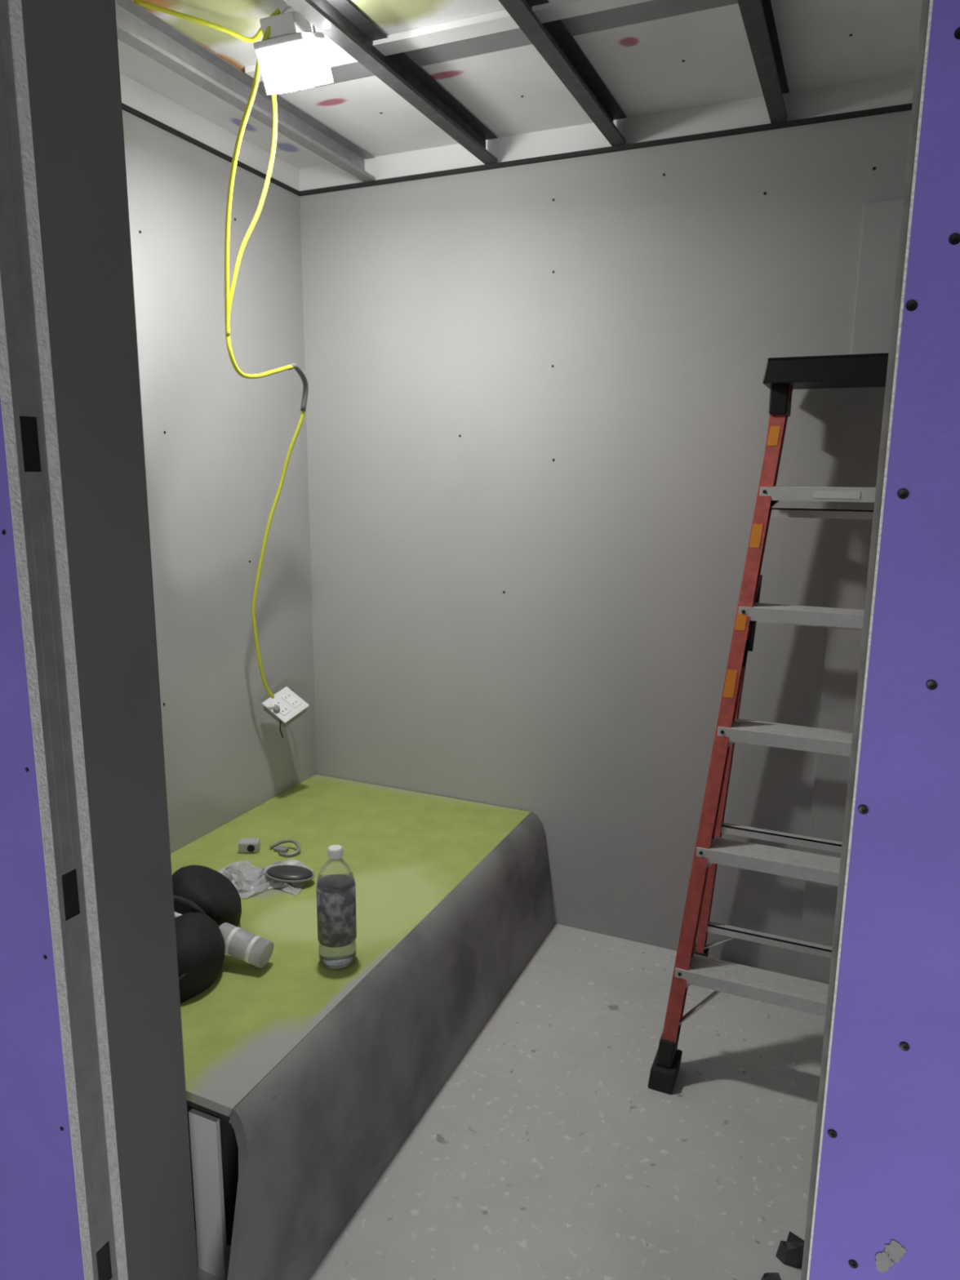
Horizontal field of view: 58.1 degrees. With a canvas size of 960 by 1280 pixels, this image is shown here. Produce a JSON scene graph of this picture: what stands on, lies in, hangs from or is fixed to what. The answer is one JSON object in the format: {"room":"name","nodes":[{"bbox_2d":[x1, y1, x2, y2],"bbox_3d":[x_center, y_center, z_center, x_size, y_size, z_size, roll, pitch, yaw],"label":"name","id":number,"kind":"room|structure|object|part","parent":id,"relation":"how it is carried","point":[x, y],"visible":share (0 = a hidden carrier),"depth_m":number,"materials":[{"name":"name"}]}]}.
{"room":"construction site","nodes":[
{"label":"construction site","id":0,"kind":"room"},
{"bbox_2d":[122,109,316,853],"bbox_3d":[-1.032,-0.146,2.368,0.102,2.458,1.816,5,12,23],"label":"wall","id":1,"kind":"structure","parent":0,"point":[217,440],"depth_m":2.70,"materials":[{"name":"grey paint"}]},
{"bbox_2d":[120,72,298,191],"bbox_3d":[-0.996,-1.398,2.111,0.038,0.075,1.816,5,12,23],"label":"trim","id":2,"kind":"structure","parent":1,"relation":"attached to","point":[135,95],"depth_m":2.49,"materials":[{"name":"white paint"}]},
{"bbox_2d":[121,102,299,195],"bbox_3d":[-0.987,-1.354,2.115,0.038,0.012,1.816,5,12,23],"label":"trim","id":3,"kind":"structure","parent":1,"relation":"on","point":[124,107],"depth_m":2.48,"materials":[{"name":"grey metal"}]},
{"bbox_2d":[0,0,959,1279],"bbox_3d":[0.028,0.089,0.847,5.000,2.600,0.017,5,12,23],"label":"wall","id":4,"kind":"structure","parent":0,"point":[886,1206],"depth_m":0.74,"materials":[{"name":"purple paint"}]},
{"bbox_2d":[7,0,128,1279],"bbox_3d":[-0.592,0.018,1.181,0.090,2.600,0.016,5,12,23],"label":"trim","id":5,"kind":"structure","parent":4,"relation":"attached to","point":[15,7],"depth_m":1.15,"materials":[{"name":"grey metal"}]},
{"bbox_2d":[21,0,198,1279],"bbox_3d":[-0.523,0.008,1.239,0.012,2.600,0.147,5,12,23],"label":"door frame","id":6,"kind":"structure","parent":4,"relation":"attached to","point":[72,47],"depth_m":1.22,"materials":[{"name":"metal"}]},
{"bbox_2d":[800,0,929,1279],"bbox_3d":[0.325,0.114,0.731,0.022,2.600,0.004,5,12,23],"label":"trim","id":7,"kind":"structure","parent":4,"relation":"attached to","point":[925,3],"depth_m":0.70,"materials":[{"name":"grey metal"}]},
{"bbox_2d":[195,923,825,1279],"bbox_3d":[-0.299,1.502,0.645,5.600,0.100,5.600,5,12,23],"label":"floor","id":8,"kind":"structure","parent":0,"point":[548,1152],"depth_m":2.02,"materials":[{"name":"concrete"}]},
{"bbox_2d":[0,0,118,1279],"bbox_3d":[-0.581,0.026,1.143,0.036,2.600,0.046,5,12,23],"label":"stud","id":9,"kind":"object","parent":8,"relation":"on","point":[15,258],"visible":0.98,"depth_m":1.13,"materials":[{"name":"metal"}]},
{"bbox_2d":[170,774,555,1279],"bbox_3d":[-0.534,0.904,2.384,0.976,0.400,1.744,5,12,23],"label":"bed","id":10,"kind":"object","parent":8,"relation":"on","point":[305,1078],"visible":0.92,"depth_m":2.04,"materials":[{"name":"green paint"}]},
{"bbox_2d":[172,865,241,1004],"bbox_3d":[-0.744,0.682,2.057,0.296,0.158,0.488,-1,11,-5],"label":"tool bag","id":11,"kind":"object","parent":10,"relation":"on","point":[206,900],"visible":0.48,"depth_m":2.01,"materials":[{"name":"black fabric"}]},
{"bbox_3d":[-0.747,0.658,2.058,0.247,0.112,0.026,1,11,4],"label":"handle","id":12,"kind":"part","parent":11,"relation":"part of","materials":[{"name":"black fabric"}]},
{"bbox_3d":[-0.827,0.853,1.773,0.835,0.028,0.010,5,12,23],"label":"rail","id":13,"kind":"part","parent":10,"relation":"part of","materials":[{"name":"grey"}]},
{"bbox_2d":[174,911,274,968],"bbox_3d":[-0.623,0.709,2.053,0.276,0.099,0.064,4,12,17],"label":"tube","id":14,"kind":"object","parent":10,"relation":"on","point":[255,950],"visible":0.73,"depth_m":2.01,"materials":[{"name":"white plastic"}]},
{"bbox_3d":[-0.790,1.018,1.849,0.870,0.378,0.015,5,12,23],"label":"panel","id":15,"kind":"part","parent":10,"relation":"part of","materials":[{"name":"grey"}]},
{"bbox_2d":[238,838,260,853],"bbox_3d":[-0.706,0.630,2.644,0.060,0.035,0.044,0,11,-5],"label":"pipe fitting","id":16,"kind":"object","parent":10,"relation":"on","point":[245,845],"visible":1,"depth_m":2.63,"materials":[{"name":"grey plastic"}]},
{"bbox_2d":[269,839,300,857],"bbox_3d":[-0.598,0.634,2.642,0.108,0.030,0.063,5,12,23],"label":"clip","id":17,"kind":"object","parent":10,"relation":"on","point":[282,851],"visible":1,"depth_m":2.64,"materials":[{"name":"metal"}]},
{"bbox_3d":[-0.609,0.642,2.646,0.040,0.012,0.024,5,12,23],"label":"plate","id":18,"kind":"part","parent":17,"relation":"part of","materials":[{"name":"grey plastic"}]},
{"bbox_2d":[315,844,356,968],"bbox_3d":[-0.338,0.624,2.035,0.091,0.288,0.091,5,12,23],"label":"water bottle","id":19,"kind":"object","parent":10,"relation":"on","point":[335,886],"visible":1,"depth_m":2.00,"materials":[{"name":"clear plastic"}]},
{"bbox_3d":[-0.537,0.698,2.450,0.884,0.020,1.550,5,12,23],"label":"panel","id":20,"kind":"part","parent":10,"relation":"part of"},
{"bbox_3d":[-0.622,0.664,2.462,0.293,0.034,0.236,0,11,-1],"label":"plastic wrapper","id":21,"kind":"object","parent":10,"relation":"on","visible":0},
{"bbox_2d":[264,865,314,882],"bbox_3d":[-0.537,0.656,2.436,0.140,0.023,0.088,1,11,1],"label":"lens","id":22,"kind":"object","parent":21,"relation":"on","point":[289,873],"visible":1,"depth_m":2.42,"materials":[{"name":"grey"}]},
{"bbox_2d":[648,352,888,1094],"bbox_3d":[0.851,0.218,2.203,0.623,1.838,0.642,5,12,23],"label":"step ladder","id":23,"kind":"object","parent":8,"relation":"on","point":[692,966],"visible":0.63,"depth_m":2.22,"materials":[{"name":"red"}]},
{"bbox_3d":[0.648,0.194,2.263,0.167,1.720,0.517,5,12,23],"label":"rail","id":24,"kind":"part","parent":23,"relation":"part of","materials":[{"name":"plastic"}]},
{"bbox_3d":[0.747,0.180,2.521,0.056,1.690,0.191,-7,13,-34],"label":"rail","id":25,"kind":"part","parent":23,"relation":"part of","materials":[{"name":"plastic"}]},
{"bbox_2d":[760,1272,781,1279],"bbox_3d":[0.573,1.246,1.672,0.042,0.020,0.055,-5,13,-28],"label":"scrap","id":26,"kind":"object","parent":8,"relation":"on","point":[767,1276],"visible":1,"depth_m":1.68,"materials":[{"name":"metal"}]},
{"bbox_2d":[775,1231,804,1268],"bbox_3d":[0.628,1.220,1.733,0.062,0.049,0.043,5,12,23],"label":"scrap","id":27,"kind":"object","parent":8,"relation":"on","point":[789,1252],"visible":0.76,"depth_m":1.72,"materials":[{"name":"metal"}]},
{"bbox_2d":[117,0,922,168],"bbox_3d":[0.775,-1.281,1.323,4.040,0.032,2.046,5,12,23],"label":"ceiling","id":28,"kind":"structure","parent":0,"point":[704,57],"depth_m":2.16,"materials":[{"name":"white plastic"}]},
{"bbox_2d":[115,0,374,182],"bbox_3d":[-0.722,-1.369,1.987,0.041,0.070,1.804,5,12,23],"label":"joist","id":29,"kind":"object","parent":28,"relation":"attached to","point":[137,27],"visible":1,"depth_m":2.18,"materials":[{"name":"metal"}]},
{"bbox_2d":[282,0,497,164],"bbox_3d":[-0.329,-1.332,1.818,0.041,0.070,1.804,5,12,23],"label":"joist","id":30,"kind":"object","parent":28,"relation":"attached to","point":[339,20],"visible":1,"depth_m":2.11,"materials":[{"name":"metal"}]},
{"bbox_2d":[253,6,333,94],"bbox_3d":[-0.411,-1.297,1.906,0.122,0.189,0.155,4,12,15],"label":"work lamp","id":31,"kind":"object","parent":30,"relation":"hanging from","point":[294,57],"visible":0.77,"depth_m":1.86,"materials":[{"name":"white paint"}]},
{"bbox_2d":[134,0,308,698],"bbox_3d":[-0.575,-0.586,2.361,0.319,1.738,0.737,1,11,2],"label":"cable","id":32,"kind":"object","parent":31,"relation":"hanging from","point":[228,295],"visible":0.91,"depth_m":2.12,"materials":[{"name":"yellow plastic"}]},
{"bbox_2d":[262,686,309,737],"bbox_3d":[-0.660,0.246,2.961,0.112,0.154,0.150,10,14,39],"label":"outlet box","id":33,"kind":"object","parent":32,"relation":"hanging from","point":[286,706],"visible":1,"depth_m":2.94,"materials":[{"name":"white plastic"}]},
{"bbox_2d":[270,698,291,715],"bbox_3d":[-0.675,0.228,2.925,0.066,0.045,0.030,6,12,27],"label":"receptacle","id":34,"kind":"object","parent":33,"relation":"attached to","point":[278,707],"depth_m":2.92,"materials":[{"name":"white plastic"}]},
{"bbox_2d":[280,692,301,707],"bbox_3d":[-0.646,0.206,2.956,0.066,0.045,0.030,6,12,27],"label":"receptacle","id":35,"kind":"object","parent":33,"relation":"attached to","point":[288,700],"depth_m":2.95,"materials":[{"name":"white plastic"}]},
{"bbox_2d":[256,39,333,94],"bbox_3d":[-0.408,-1.270,1.914,0.110,0.082,0.126,-1,34,16],"label":"diffuser","id":36,"kind":"object","parent":31,"relation":"attached to","point":[286,65],"depth_m":1.87,"materials":[{"name":"white plastic"}]},
{"bbox_2d":[244,0,737,93],"bbox_3d":[1.061,-1.312,1.586,3.530,0.005,0.090,5,12,23],"label":"ceiling panel","id":37,"kind":"object","parent":28,"relation":"attached to","point":[652,10],"visible":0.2,"depth_m":1.98,"materials":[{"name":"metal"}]},
{"bbox_2d":[498,0,626,146],"bbox_3d":[0.036,-1.298,1.661,0.041,0.070,1.804,5,12,23],"label":"joist","id":38,"kind":"object","parent":28,"relation":"attached to","point":[553,40],"visible":1,"depth_m":2.06,"materials":[{"name":"metal"}]},
{"bbox_2d":[737,0,789,123],"bbox_3d":[0.436,-1.262,1.489,0.041,0.070,1.804,5,12,23],"label":"joist","id":39,"kind":"object","parent":28,"relation":"attached to","point":[757,16],"visible":1,"depth_m":1.96,"materials":[{"name":"metal"}]},
{"bbox_2d":[299,110,911,977],"bbox_3d":[1.156,-0.144,2.453,4.040,2.458,0.102,5,12,23],"label":"wall","id":40,"kind":"structure","parent":0,"point":[537,414],"depth_m":2.73,"materials":[{"name":"grey paint"}]},
{"bbox_2d":[297,102,912,196],"bbox_3d":[1.150,-1.349,2.179,3.840,0.012,0.042,5,12,23],"label":"trim","id":41,"kind":"structure","parent":40,"relation":"attached to","point":[906,107],"depth_m":2.47,"materials":[{"name":"grey metal"}]},
{"bbox_2d":[298,72,915,191],"bbox_3d":[1.139,-1.394,2.183,3.870,0.075,0.028,5,12,23],"label":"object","id":42,"kind":"structure","parent":40,"relation":"attached to","point":[897,90],"depth_m":2.46,"materials":[{"name":"white paint"}]},
{"bbox_2d":[797,199,902,984],"bbox_3d":[1.212,-0.023,2.389,0.466,2.244,0.012,5,12,23],"label":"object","id":43,"kind":"structure","parent":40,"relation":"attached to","point":[882,220],"depth_m":2.42,"materials":[{"name":"grey paint"}]}
]}

